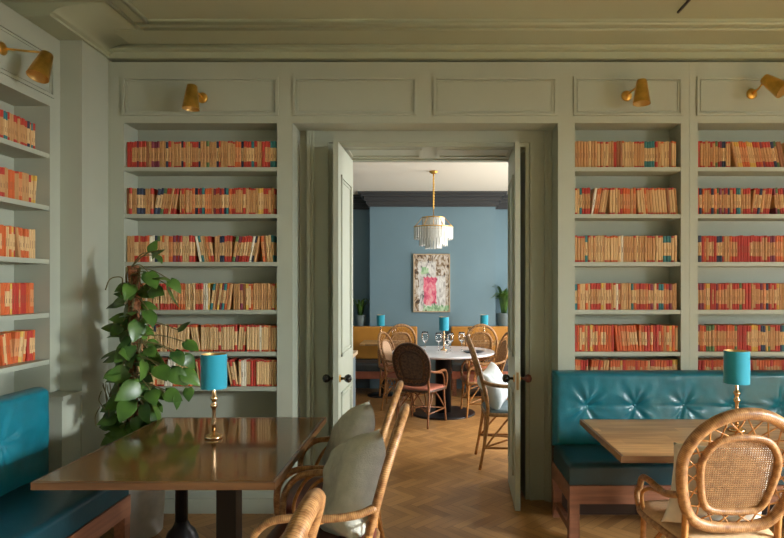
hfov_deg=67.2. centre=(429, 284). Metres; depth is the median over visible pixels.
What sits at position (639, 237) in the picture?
paperback
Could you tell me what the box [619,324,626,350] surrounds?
paperback
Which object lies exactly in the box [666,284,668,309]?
paperback
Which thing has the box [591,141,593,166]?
paperback
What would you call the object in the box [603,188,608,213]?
paperback
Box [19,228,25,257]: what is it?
paperback
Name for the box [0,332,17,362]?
paperback
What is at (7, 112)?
paperback
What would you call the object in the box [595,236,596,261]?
paperback
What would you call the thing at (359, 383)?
base cabinet
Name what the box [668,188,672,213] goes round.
paperback
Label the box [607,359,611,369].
paperback
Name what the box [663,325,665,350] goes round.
paperback
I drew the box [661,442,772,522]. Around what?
cushion
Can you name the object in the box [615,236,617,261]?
paperback
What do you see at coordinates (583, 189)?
paperback
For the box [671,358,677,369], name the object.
paperback
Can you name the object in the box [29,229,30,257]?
paperback
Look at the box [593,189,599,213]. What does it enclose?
paperback
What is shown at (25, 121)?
paperback
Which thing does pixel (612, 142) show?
paperback
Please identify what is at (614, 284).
paperback
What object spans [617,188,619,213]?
paperback
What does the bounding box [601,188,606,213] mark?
paperback
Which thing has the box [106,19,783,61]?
trim
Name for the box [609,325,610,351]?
paperback
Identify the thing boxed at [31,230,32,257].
paperback
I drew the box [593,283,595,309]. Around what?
paperback
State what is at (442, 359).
round table
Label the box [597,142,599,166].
paperback
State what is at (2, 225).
paperback
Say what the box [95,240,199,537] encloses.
climbing plant
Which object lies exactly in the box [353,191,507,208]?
trim
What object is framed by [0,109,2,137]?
paperback
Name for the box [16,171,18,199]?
paperback
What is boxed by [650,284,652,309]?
paperback
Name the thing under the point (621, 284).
paperback
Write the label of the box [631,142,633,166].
paperback
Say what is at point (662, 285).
paperback
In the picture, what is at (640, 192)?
paperback
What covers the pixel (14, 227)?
paperback
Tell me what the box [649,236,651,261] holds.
paperback
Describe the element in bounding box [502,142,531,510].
door
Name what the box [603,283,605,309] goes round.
paperback
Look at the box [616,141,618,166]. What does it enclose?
paperback
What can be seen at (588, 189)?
paperback
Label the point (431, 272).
painting
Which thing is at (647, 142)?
paperback
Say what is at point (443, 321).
table lamp
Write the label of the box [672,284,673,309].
paperback
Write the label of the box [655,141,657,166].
paperback
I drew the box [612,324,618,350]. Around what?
paperback
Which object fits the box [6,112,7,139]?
paperback
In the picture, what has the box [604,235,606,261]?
paperback
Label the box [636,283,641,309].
paperback
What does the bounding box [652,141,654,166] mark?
paperback
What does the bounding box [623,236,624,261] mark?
paperback
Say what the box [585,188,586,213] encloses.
paperback
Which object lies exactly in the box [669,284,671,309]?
paperback
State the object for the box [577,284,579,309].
paperback
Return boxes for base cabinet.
[353,325,369,387]
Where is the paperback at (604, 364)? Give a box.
[600,358,606,369]
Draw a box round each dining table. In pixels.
[31,417,325,537]
[580,419,783,462]
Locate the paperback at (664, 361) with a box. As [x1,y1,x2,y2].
[658,358,665,369]
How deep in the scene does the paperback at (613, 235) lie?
4.02 m
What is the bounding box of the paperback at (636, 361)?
[635,360,637,369]
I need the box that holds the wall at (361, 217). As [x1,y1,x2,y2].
[353,209,507,324]
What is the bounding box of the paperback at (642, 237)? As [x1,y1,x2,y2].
[641,236,643,261]
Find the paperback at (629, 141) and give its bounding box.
[629,141,630,166]
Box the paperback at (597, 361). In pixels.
[592,358,598,369]
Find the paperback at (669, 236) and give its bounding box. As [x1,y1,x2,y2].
[669,236,670,261]
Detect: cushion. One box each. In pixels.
[0,387,48,496]
[0,473,128,537]
[320,429,385,537]
[323,401,374,464]
[353,326,416,358]
[355,360,383,370]
[451,326,507,358]
[451,360,507,370]
[477,362,507,409]
[552,370,783,445]
[554,445,783,484]
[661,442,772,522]
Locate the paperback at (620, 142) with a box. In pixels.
[619,141,621,166]
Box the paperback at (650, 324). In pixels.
[650,324,654,351]
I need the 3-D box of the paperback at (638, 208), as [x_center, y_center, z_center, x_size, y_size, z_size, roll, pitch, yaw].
[1.430,-0.573,4.082,0.035,0.179,0.112,0,0,0]
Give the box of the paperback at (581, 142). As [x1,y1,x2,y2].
[580,141,582,166]
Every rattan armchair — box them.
[248,403,409,537]
[273,380,403,537]
[281,488,325,537]
[377,331,426,411]
[378,324,416,403]
[392,342,447,428]
[460,332,507,417]
[465,324,497,388]
[465,335,507,469]
[634,408,783,537]
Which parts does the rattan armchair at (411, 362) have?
leg, cane panel, leg, seat, leg, armrest, leg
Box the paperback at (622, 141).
[622,141,623,166]
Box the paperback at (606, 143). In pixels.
[605,142,607,166]
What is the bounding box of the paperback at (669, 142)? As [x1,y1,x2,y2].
[669,142,670,166]
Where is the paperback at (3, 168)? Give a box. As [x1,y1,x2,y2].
[2,167,4,196]
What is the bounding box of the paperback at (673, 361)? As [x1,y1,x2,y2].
[667,358,674,369]
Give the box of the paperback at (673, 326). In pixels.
[666,324,674,350]
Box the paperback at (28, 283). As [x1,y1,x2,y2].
[28,283,29,312]
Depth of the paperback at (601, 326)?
4.03 m
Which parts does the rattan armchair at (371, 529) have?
armrest, armrest, seat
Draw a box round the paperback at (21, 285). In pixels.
[20,284,22,313]
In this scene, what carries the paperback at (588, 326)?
on the bookcase at (591, 107)
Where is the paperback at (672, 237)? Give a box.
[671,236,673,261]
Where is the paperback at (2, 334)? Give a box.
[2,334,5,364]
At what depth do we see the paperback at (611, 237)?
4.02 m
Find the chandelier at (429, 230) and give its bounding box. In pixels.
[414,170,452,248]
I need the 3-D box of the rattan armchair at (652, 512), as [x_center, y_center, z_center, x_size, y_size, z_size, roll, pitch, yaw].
[1.292,1.024,2.674,0.544,1.056,0.645,0,0,0]
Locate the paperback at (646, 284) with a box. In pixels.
[642,283,647,309]
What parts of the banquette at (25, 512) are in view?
seat frame, leg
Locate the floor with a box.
[99,388,783,537]
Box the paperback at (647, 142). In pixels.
[647,142,648,166]
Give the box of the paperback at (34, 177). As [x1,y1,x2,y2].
[33,176,36,202]
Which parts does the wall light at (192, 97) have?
lamp shade, wall plate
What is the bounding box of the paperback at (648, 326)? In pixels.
[641,324,649,350]
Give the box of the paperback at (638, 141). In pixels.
[637,141,638,166]
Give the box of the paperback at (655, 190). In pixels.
[654,189,658,213]
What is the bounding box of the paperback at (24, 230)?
[23,229,26,257]
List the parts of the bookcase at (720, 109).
frieze panel, shelf, shelf, shelf, shelf, shelf, panel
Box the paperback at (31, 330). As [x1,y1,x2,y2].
[31,330,34,359]
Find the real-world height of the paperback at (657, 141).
0.183 m
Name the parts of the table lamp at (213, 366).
lamp shade, stem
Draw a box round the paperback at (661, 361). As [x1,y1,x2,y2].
[657,358,662,369]
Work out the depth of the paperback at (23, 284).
3.48 m
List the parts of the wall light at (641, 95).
wall plate, lamp shade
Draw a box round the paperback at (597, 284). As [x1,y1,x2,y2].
[596,283,598,309]
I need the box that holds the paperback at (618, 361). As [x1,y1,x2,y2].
[613,358,619,369]
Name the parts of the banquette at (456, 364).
leg, seat frame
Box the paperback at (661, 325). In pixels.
[661,325,662,351]
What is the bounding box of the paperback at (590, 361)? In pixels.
[587,358,593,369]
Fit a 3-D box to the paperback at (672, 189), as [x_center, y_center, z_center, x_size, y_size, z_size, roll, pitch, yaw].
[1.667,-0.575,4.079,0.035,0.184,0.112,0,0,0]
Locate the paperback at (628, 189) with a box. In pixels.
[628,189,629,213]
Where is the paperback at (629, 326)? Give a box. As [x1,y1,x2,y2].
[623,324,632,350]
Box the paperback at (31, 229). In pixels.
[31,229,34,257]
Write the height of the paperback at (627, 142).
0.176 m
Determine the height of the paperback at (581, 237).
0.177 m
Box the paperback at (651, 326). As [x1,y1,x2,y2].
[645,324,652,351]
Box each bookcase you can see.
[0,2,59,395]
[108,62,299,513]
[552,62,688,369]
[689,62,783,369]
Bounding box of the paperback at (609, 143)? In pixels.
[608,142,610,166]
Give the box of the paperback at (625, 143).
[624,142,626,166]
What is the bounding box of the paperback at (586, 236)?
[585,235,587,261]
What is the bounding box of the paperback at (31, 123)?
[31,123,32,147]
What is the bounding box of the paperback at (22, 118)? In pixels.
[22,118,23,144]
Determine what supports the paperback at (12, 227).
on the bookcase at (21, 96)
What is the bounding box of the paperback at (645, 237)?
[644,236,646,261]
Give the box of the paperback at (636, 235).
[636,235,637,261]
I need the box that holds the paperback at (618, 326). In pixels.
[617,325,621,350]
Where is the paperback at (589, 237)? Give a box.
[588,236,590,261]
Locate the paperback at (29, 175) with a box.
[29,175,30,201]
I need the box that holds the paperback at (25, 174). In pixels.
[24,173,26,200]
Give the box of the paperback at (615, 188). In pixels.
[615,188,616,213]
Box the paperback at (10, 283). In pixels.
[10,283,11,314]
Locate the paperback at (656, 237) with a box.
[655,236,657,261]
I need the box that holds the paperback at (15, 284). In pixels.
[14,283,16,313]
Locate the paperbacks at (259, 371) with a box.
[127,141,783,385]
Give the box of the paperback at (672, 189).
[670,188,675,213]
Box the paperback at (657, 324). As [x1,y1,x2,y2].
[657,324,660,351]
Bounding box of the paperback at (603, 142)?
[603,142,604,166]
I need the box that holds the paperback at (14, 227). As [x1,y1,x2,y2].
[14,227,14,256]
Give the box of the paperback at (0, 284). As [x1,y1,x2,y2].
[0,284,0,314]
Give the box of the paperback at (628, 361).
[624,358,629,369]
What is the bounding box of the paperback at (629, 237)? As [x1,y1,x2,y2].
[628,236,630,261]
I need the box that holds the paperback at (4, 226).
[4,226,5,256]
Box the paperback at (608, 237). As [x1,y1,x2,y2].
[607,236,609,261]
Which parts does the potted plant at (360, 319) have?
pot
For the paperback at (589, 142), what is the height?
0.182 m
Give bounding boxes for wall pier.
[58,40,110,457]
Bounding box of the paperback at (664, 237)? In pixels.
[663,236,665,261]
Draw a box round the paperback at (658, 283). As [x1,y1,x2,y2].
[658,283,665,309]
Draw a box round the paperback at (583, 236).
[583,236,584,261]
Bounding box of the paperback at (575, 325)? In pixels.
[575,325,576,351]
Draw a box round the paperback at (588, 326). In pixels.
[583,324,589,350]
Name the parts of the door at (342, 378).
knob, panel moulding, knob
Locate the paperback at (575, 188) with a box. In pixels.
[575,188,576,213]
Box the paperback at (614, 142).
[614,142,615,166]
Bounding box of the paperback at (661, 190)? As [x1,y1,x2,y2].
[660,188,664,213]
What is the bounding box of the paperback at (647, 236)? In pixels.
[647,236,648,261]
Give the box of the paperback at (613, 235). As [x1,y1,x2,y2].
[613,235,614,261]
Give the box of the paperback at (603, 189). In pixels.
[598,188,604,213]
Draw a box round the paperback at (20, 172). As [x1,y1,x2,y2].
[20,172,21,199]
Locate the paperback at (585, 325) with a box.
[585,325,586,351]
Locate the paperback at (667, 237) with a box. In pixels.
[666,236,668,261]
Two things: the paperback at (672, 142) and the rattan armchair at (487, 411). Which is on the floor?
the rattan armchair at (487, 411)
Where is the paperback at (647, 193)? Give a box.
[646,188,649,213]
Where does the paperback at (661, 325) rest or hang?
on the bookcase at (591, 107)
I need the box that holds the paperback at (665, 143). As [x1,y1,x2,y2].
[664,142,666,166]
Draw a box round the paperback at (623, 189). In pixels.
[622,188,624,213]
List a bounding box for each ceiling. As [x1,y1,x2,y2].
[128,0,783,18]
[353,162,507,193]
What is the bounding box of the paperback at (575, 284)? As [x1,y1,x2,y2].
[575,284,576,309]
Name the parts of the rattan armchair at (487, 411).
leg, leg, seat, armrest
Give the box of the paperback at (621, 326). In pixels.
[615,324,624,350]
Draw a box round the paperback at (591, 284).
[586,283,592,309]
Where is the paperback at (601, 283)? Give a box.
[601,283,602,309]
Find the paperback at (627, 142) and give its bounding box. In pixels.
[627,142,628,166]
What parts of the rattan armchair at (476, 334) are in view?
cane panel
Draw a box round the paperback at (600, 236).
[600,236,601,261]
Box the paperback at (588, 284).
[588,284,589,309]
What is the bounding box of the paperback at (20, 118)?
[20,118,21,143]
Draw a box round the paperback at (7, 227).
[7,227,8,256]
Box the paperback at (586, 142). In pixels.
[586,142,587,166]
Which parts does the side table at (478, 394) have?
foot plate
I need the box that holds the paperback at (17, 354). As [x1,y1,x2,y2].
[16,332,19,362]
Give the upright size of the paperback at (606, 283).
0.182 m
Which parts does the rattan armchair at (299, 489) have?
armrest, seat, armrest, leg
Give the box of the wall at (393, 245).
[370,207,494,388]
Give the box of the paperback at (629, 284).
[628,283,630,309]
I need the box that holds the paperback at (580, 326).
[579,325,581,351]
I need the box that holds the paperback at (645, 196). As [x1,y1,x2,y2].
[644,188,647,213]
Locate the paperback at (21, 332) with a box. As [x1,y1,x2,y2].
[3,331,23,361]
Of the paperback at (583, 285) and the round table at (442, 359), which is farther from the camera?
the round table at (442, 359)
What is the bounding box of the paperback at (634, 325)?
[629,324,637,350]
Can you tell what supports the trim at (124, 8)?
attached to the ceiling at (151, 9)
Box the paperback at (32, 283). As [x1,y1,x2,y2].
[32,283,33,312]
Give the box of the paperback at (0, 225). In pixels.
[0,225,1,255]
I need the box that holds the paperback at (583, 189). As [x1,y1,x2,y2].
[582,188,584,213]
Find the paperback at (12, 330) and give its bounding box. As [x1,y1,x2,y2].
[12,330,30,360]
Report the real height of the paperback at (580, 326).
0.176 m
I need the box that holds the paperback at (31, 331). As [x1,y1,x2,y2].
[31,331,32,359]
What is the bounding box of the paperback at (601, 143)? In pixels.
[600,142,602,166]
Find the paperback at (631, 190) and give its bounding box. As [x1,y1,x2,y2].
[630,189,632,213]
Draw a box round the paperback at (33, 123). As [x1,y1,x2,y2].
[33,123,34,148]
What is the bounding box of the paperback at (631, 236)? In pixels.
[631,236,632,261]
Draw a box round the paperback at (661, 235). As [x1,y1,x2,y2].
[661,235,662,261]
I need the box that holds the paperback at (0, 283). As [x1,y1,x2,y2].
[0,283,2,314]
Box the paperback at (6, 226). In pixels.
[6,226,6,256]
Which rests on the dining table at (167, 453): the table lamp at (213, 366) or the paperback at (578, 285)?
the table lamp at (213, 366)
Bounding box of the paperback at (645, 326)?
[644,325,646,351]
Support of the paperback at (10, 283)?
on the bookcase at (21, 96)
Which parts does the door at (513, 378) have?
knob, panel moulding, lock plate, knob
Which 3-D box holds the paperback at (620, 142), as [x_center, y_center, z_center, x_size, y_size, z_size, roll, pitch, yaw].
[1.305,-0.894,4.080,0.020,0.182,0.113,0,0,0]
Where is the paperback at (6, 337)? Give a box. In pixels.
[0,333,9,364]
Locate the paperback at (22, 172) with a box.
[22,172,23,200]
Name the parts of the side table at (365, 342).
foot plate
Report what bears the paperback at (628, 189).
on the bookcase at (591, 107)
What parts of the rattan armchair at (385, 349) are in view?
leg, cane panel, seat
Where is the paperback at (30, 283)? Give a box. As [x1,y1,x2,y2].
[30,283,31,312]
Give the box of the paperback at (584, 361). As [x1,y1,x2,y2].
[580,358,585,369]
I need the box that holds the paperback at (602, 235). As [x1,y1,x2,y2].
[602,235,603,261]
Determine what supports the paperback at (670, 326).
on the bookcase at (591, 107)
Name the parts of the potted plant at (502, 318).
pot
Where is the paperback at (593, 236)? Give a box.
[593,236,594,261]
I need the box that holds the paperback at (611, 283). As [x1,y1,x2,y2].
[611,283,612,309]
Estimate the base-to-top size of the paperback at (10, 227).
0.183 m
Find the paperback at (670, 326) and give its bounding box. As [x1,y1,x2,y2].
[663,324,671,350]
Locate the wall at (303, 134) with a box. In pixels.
[300,131,306,465]
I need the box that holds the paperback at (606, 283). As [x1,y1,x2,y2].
[606,283,610,309]
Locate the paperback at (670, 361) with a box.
[664,358,671,369]
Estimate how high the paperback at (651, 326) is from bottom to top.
0.181 m
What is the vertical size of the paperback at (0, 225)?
0.179 m
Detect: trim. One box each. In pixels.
[0,0,147,29]
[2,2,135,56]
[49,391,82,472]
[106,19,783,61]
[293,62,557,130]
[307,131,551,501]
[329,143,529,498]
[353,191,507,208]
[677,0,690,12]
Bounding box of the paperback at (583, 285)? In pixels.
[582,284,584,309]
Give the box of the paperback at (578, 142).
[577,141,579,166]
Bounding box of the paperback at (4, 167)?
[4,167,5,196]
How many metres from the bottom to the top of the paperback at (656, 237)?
0.182 m
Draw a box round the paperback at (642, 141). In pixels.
[642,141,643,166]
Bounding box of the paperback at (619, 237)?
[618,236,620,261]
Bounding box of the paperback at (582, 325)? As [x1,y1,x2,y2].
[578,324,584,351]
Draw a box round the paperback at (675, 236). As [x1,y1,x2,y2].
[674,235,676,261]
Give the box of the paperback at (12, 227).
[12,227,13,256]
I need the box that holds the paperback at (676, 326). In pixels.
[675,325,677,351]
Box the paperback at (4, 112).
[3,111,5,138]
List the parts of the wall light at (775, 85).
wall plate, lamp shade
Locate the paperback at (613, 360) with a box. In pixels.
[608,358,614,369]
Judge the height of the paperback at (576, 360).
0.184 m
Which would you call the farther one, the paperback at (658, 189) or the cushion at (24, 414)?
the paperback at (658, 189)
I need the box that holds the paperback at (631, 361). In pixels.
[625,358,632,369]
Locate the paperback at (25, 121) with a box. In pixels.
[25,121,26,145]
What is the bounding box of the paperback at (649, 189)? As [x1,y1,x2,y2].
[648,188,652,213]
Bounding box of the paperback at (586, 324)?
[586,324,591,350]
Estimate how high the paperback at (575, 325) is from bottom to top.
0.177 m
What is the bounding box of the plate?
[464,350,483,352]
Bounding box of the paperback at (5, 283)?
[5,283,6,314]
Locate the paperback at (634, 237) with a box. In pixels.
[633,236,635,261]
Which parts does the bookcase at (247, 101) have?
frieze panel, shelf, shelf, shelf, panel, shelf, shelf, shelf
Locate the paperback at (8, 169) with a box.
[8,169,11,197]
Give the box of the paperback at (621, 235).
[621,235,622,261]
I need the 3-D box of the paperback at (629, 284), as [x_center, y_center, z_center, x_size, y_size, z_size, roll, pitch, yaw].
[1.368,0.078,4.081,0.020,0.183,0.113,0,0,0]
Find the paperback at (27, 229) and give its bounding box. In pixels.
[27,229,28,257]
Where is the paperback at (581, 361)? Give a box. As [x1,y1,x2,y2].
[578,358,582,369]
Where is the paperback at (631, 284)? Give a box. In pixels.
[631,284,632,309]
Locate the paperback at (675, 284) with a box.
[668,283,676,309]
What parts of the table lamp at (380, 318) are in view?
lamp shade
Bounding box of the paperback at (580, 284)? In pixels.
[580,284,581,309]
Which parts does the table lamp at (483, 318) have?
lamp shade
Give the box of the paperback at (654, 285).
[653,284,655,309]
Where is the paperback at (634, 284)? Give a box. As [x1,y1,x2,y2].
[631,283,635,309]
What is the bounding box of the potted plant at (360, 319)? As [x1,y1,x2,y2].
[353,298,369,325]
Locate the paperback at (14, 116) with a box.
[13,115,15,141]
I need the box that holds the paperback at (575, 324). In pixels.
[575,324,578,350]
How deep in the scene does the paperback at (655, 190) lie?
4.03 m
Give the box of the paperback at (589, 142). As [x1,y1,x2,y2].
[588,141,590,166]
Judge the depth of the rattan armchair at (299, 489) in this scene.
2.89 m
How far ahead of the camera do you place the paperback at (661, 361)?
4.03 m
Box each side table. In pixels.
[359,340,403,397]
[462,340,500,396]
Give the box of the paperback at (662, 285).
[661,284,663,309]
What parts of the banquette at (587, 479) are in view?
leg, leg, seat frame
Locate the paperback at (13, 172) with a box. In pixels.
[12,170,14,198]
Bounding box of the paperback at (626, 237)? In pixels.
[625,236,627,261]
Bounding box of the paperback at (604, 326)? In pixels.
[600,324,605,350]
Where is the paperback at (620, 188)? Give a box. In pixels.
[620,188,621,213]
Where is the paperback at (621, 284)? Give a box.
[616,283,622,309]
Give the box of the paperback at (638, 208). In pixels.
[636,188,640,213]
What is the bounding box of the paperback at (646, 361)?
[642,359,647,369]
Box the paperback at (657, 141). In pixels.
[657,141,659,166]
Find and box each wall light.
[0,41,53,83]
[182,84,207,111]
[621,78,649,106]
[746,74,783,98]
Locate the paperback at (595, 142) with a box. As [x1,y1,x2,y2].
[594,141,596,166]
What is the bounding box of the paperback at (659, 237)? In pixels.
[658,236,660,261]
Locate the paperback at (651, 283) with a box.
[651,283,657,309]
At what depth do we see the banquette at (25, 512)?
2.99 m
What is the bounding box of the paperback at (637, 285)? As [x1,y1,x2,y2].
[636,284,638,309]
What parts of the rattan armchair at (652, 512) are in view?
leg, armrest, leg, seat, cane panel, leg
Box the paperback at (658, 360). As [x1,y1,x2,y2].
[654,358,659,369]
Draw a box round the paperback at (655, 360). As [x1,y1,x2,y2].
[650,358,656,369]
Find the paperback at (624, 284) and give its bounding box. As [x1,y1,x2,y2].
[623,283,625,309]
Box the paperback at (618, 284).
[618,284,619,309]
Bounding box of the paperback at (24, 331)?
[21,331,24,361]
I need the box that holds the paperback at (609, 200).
[605,188,611,213]
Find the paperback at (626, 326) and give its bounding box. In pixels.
[622,324,630,350]
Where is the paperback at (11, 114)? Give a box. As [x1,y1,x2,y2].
[11,114,12,140]
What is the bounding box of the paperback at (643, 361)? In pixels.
[641,359,644,369]
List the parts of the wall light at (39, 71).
wall plate, arm, lamp shade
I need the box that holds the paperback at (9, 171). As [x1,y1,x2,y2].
[8,170,10,197]
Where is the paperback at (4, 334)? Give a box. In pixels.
[4,334,7,364]
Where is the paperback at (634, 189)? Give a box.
[632,188,635,213]
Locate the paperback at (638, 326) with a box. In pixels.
[635,324,641,350]
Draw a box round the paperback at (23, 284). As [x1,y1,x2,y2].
[23,284,23,313]
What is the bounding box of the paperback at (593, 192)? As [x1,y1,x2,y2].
[590,188,596,213]
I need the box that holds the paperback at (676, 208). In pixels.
[674,188,677,213]
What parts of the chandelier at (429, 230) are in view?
chain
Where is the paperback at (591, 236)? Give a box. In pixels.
[591,236,592,261]
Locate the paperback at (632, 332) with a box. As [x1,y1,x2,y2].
[628,324,635,350]
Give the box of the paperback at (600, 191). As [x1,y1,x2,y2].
[596,188,601,213]
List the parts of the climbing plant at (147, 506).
pot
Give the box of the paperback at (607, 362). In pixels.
[603,358,609,369]
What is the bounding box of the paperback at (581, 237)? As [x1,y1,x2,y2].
[580,236,582,261]
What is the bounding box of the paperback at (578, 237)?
[577,236,579,261]
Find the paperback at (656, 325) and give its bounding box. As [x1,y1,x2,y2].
[651,324,658,351]
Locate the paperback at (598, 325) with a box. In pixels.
[598,325,599,351]
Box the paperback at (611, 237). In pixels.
[610,236,612,261]
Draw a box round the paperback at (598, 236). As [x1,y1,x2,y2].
[597,235,599,261]
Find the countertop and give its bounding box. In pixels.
[353,350,357,357]
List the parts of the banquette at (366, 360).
seat frame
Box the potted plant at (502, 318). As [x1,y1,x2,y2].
[491,285,507,325]
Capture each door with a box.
[322,142,352,425]
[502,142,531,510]
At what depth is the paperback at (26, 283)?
3.51 m
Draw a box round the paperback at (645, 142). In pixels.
[644,141,646,166]
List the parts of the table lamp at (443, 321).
stem, lamp shade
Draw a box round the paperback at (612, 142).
[611,141,613,166]
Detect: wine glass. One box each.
[421,332,428,351]
[435,333,441,351]
[444,339,449,346]
[447,332,453,351]
[458,332,464,350]
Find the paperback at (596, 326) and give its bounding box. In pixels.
[591,324,597,351]
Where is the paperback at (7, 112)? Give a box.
[7,112,9,139]
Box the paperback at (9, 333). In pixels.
[9,333,12,363]
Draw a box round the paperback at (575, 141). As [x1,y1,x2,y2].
[575,141,576,166]
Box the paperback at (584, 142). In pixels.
[583,141,585,166]
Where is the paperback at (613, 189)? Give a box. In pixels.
[612,188,614,213]
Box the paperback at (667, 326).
[665,325,668,351]
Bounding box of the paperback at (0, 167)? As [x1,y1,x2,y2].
[0,167,1,195]
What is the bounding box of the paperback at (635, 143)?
[634,142,636,166]
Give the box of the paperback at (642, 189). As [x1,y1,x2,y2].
[641,188,645,213]
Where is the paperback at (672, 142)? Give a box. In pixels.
[671,141,673,166]
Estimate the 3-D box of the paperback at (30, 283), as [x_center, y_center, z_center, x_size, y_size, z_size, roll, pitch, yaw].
[-2.461,0.078,3.547,0.113,0.183,0.018,0,0,0]
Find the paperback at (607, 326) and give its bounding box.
[603,324,608,350]
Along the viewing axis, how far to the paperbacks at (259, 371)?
4.03 m
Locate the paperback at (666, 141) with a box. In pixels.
[666,141,668,166]
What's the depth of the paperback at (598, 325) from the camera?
4.03 m
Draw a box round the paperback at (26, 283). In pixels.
[26,283,27,312]
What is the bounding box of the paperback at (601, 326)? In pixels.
[596,324,602,350]
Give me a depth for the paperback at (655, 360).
4.03 m
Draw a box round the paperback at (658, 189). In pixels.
[656,188,661,213]
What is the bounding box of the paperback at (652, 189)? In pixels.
[651,188,655,213]
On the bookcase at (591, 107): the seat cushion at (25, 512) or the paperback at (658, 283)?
the paperback at (658, 283)
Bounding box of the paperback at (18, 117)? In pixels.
[16,116,19,143]
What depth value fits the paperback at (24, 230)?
3.50 m
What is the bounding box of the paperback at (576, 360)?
[575,358,577,369]
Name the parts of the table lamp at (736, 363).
lamp shade, stem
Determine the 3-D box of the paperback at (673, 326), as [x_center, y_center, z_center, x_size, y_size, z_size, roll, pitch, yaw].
[1.668,0.366,4.082,0.020,0.179,0.113,0,0,0]
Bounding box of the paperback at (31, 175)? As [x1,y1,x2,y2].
[31,175,32,202]
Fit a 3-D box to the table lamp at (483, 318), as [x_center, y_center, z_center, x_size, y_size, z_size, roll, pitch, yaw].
[0.765,0.611,8.300,0.113,0.378,0.113,0,0,0]
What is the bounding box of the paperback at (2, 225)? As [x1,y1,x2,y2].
[2,225,3,255]
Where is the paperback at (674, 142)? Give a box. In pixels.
[674,142,675,166]
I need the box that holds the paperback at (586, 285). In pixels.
[585,284,587,309]
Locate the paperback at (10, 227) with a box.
[7,226,11,256]
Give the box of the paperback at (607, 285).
[606,284,608,309]
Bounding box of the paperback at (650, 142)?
[649,141,651,166]
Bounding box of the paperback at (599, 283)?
[599,283,600,309]
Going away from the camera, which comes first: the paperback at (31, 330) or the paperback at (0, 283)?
the paperback at (0, 283)
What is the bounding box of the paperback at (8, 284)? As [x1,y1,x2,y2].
[7,283,9,314]
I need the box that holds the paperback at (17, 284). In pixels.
[17,284,18,313]
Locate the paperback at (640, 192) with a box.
[639,188,642,213]
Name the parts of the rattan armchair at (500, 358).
leg, leg, seat, armrest, armrest, cane panel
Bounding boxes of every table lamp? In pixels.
[200,353,226,440]
[377,315,384,340]
[439,317,448,350]
[480,315,487,340]
[723,349,749,432]
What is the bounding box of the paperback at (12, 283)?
[12,283,13,313]
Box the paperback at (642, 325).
[642,325,643,351]
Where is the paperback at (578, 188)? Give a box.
[577,188,578,213]
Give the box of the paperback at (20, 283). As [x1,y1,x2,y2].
[20,283,25,313]
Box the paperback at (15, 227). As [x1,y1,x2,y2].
[15,227,22,257]
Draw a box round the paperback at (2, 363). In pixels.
[0,334,4,365]
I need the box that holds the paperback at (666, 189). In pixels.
[665,188,670,213]
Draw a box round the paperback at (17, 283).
[17,283,19,313]
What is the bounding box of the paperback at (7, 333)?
[7,333,11,363]
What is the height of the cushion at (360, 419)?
0.534 m
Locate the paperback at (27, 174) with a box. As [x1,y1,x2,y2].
[27,174,28,201]
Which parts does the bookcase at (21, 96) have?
panel, shelf, shelf, shelf, shelf, shelf, frieze panel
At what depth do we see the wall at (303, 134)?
4.25 m
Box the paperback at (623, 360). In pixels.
[618,358,624,369]
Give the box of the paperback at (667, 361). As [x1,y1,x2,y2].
[661,358,668,369]
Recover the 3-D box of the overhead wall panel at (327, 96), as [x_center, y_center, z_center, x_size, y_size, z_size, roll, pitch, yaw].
[-0.032,-1.310,4.091,1.806,0.415,0.207,0,0,0]
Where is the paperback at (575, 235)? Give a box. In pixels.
[575,235,576,261]
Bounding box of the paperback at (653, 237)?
[652,236,654,261]
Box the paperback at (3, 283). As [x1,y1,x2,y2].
[3,283,4,314]
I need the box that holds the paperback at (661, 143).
[660,142,663,166]
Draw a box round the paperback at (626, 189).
[625,188,627,213]
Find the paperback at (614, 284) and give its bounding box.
[613,283,615,309]
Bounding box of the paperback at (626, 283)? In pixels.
[626,283,627,309]
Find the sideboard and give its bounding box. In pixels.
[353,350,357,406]
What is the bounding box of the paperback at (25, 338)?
[23,331,26,361]
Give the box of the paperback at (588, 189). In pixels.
[587,188,589,213]
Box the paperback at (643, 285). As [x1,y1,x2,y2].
[642,284,644,309]
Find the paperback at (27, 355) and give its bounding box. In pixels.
[25,331,29,360]
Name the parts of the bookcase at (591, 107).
panel, shelf, shelf, shelf, shelf, shelf, frieze panel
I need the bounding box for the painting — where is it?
[413,254,449,311]
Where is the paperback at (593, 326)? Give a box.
[592,325,594,350]
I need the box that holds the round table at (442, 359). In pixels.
[392,346,494,419]
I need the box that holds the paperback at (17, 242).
[15,228,20,257]
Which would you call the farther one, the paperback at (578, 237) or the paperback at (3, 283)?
the paperback at (578, 237)
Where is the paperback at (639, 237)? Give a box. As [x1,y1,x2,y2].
[638,236,640,261]
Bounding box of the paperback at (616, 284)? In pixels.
[616,284,617,309]
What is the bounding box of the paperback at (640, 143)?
[639,142,641,166]
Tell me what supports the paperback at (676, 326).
on the bookcase at (591, 107)
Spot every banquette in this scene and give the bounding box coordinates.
[0,387,130,537]
[353,326,416,395]
[451,326,507,395]
[551,370,783,537]
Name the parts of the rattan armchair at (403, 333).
leg, leg, cane panel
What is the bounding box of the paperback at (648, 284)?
[648,284,649,309]
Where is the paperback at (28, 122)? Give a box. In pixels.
[27,121,29,146]
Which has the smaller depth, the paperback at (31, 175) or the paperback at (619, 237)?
the paperback at (31, 175)
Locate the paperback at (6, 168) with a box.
[6,168,7,196]
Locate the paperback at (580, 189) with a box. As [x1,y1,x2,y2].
[579,188,581,213]
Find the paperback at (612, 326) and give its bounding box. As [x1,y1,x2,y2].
[607,324,613,351]
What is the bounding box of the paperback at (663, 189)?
[662,188,666,213]
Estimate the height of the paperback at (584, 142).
0.179 m
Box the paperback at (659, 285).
[658,284,660,309]

